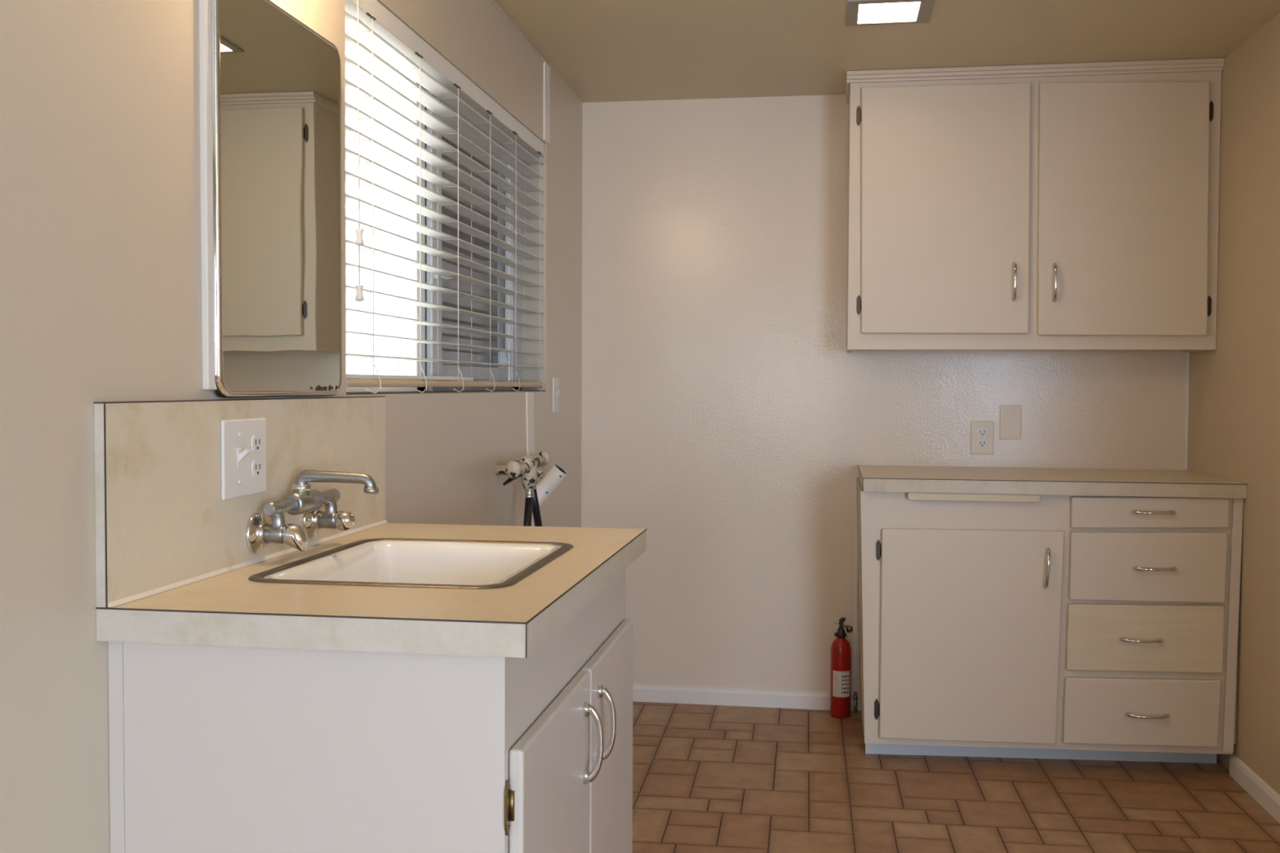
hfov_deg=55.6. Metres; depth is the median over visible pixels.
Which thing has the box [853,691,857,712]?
pipe stub
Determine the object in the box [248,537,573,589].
sink
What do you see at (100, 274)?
wall
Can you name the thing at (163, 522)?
backsplash
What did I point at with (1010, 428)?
blank wall plate
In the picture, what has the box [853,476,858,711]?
trim
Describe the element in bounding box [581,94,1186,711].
wall
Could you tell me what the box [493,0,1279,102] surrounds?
ceiling
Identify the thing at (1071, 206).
upper cabinet
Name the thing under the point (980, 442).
receptacle
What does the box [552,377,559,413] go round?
switch plate
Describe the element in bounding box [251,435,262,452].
receptacle
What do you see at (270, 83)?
medicine cabinet
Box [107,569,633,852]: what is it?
base cabinet
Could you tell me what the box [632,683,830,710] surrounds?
baseboard
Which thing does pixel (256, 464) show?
receptacle
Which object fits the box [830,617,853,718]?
fire extinguisher
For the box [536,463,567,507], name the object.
standpipe
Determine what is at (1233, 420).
wall
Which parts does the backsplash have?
panel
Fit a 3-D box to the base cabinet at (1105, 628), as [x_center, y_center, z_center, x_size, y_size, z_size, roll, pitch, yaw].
[1.312,0.635,4.079,1.148,0.866,0.648,1,2,9]
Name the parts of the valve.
valve handle, valve handle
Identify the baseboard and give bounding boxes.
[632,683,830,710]
[1229,754,1279,823]
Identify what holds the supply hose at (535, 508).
hanging from the valve
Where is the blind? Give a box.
[344,0,544,393]
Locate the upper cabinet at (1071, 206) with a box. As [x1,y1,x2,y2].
[845,57,1224,352]
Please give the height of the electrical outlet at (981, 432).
0.120 m
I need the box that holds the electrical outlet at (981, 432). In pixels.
[970,421,994,454]
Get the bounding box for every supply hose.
[523,489,533,526]
[532,482,542,526]
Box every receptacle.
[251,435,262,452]
[251,459,262,476]
[977,428,987,435]
[977,439,987,447]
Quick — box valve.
[495,450,551,489]
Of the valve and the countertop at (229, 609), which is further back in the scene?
the valve
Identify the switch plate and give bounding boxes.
[220,417,266,500]
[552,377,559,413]
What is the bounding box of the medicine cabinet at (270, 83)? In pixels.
[199,0,342,397]
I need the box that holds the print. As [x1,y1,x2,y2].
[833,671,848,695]
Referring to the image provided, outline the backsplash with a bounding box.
[93,395,387,607]
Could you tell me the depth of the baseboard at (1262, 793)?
3.54 m
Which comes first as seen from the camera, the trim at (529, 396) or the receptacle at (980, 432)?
the trim at (529, 396)
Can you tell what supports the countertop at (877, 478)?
on the base cabinet at (1105, 628)
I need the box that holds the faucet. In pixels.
[245,469,378,555]
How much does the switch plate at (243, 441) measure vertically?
0.122 m
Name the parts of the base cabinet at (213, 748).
door, frame, handle, handle, door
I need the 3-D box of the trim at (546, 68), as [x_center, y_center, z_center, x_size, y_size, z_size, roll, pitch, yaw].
[-0.307,-1.064,4.000,0.004,0.253,0.075,1,2,9]
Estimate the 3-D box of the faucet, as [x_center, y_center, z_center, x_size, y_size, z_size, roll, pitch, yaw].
[-0.519,0.138,2.049,0.172,0.131,0.278,1,2,9]
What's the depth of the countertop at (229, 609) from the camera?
1.58 m
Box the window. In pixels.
[345,29,545,395]
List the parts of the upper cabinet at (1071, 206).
door, handle, crown molding, handle, door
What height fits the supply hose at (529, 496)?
0.885 m
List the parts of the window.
sill, sash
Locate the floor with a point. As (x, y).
(707, 778)
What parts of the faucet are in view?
lever handle, spout, lever handle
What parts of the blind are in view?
pull cord, ladder cord, ladder cord, rail, ladder cord, ladder cord, ladder cord, ladder cord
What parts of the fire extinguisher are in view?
lever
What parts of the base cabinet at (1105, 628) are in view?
panel, door, handle, drawer, handle, drawer, handle, drawer, drawer, handle, handle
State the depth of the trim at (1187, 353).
4.28 m
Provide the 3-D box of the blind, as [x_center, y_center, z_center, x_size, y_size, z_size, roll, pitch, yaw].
[-0.468,-0.497,3.190,0.076,0.815,1.666,1,2,9]
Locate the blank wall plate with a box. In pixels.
[999,405,1021,439]
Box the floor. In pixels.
[632,701,1279,852]
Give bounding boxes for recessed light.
[846,0,935,26]
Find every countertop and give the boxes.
[95,523,646,657]
[857,465,1248,498]
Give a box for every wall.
[0,0,582,852]
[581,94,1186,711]
[1186,12,1279,795]
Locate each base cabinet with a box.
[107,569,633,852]
[856,477,1243,763]
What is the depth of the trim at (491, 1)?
3.61 m
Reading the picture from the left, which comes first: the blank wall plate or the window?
the window
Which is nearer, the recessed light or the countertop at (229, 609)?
the countertop at (229, 609)
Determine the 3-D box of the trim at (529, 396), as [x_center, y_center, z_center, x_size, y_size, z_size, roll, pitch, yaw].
[-0.342,0.479,3.867,0.004,1.176,0.158,1,2,9]
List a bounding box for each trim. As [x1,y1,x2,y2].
[489,0,544,62]
[525,392,534,526]
[543,61,550,144]
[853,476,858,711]
[1184,352,1189,469]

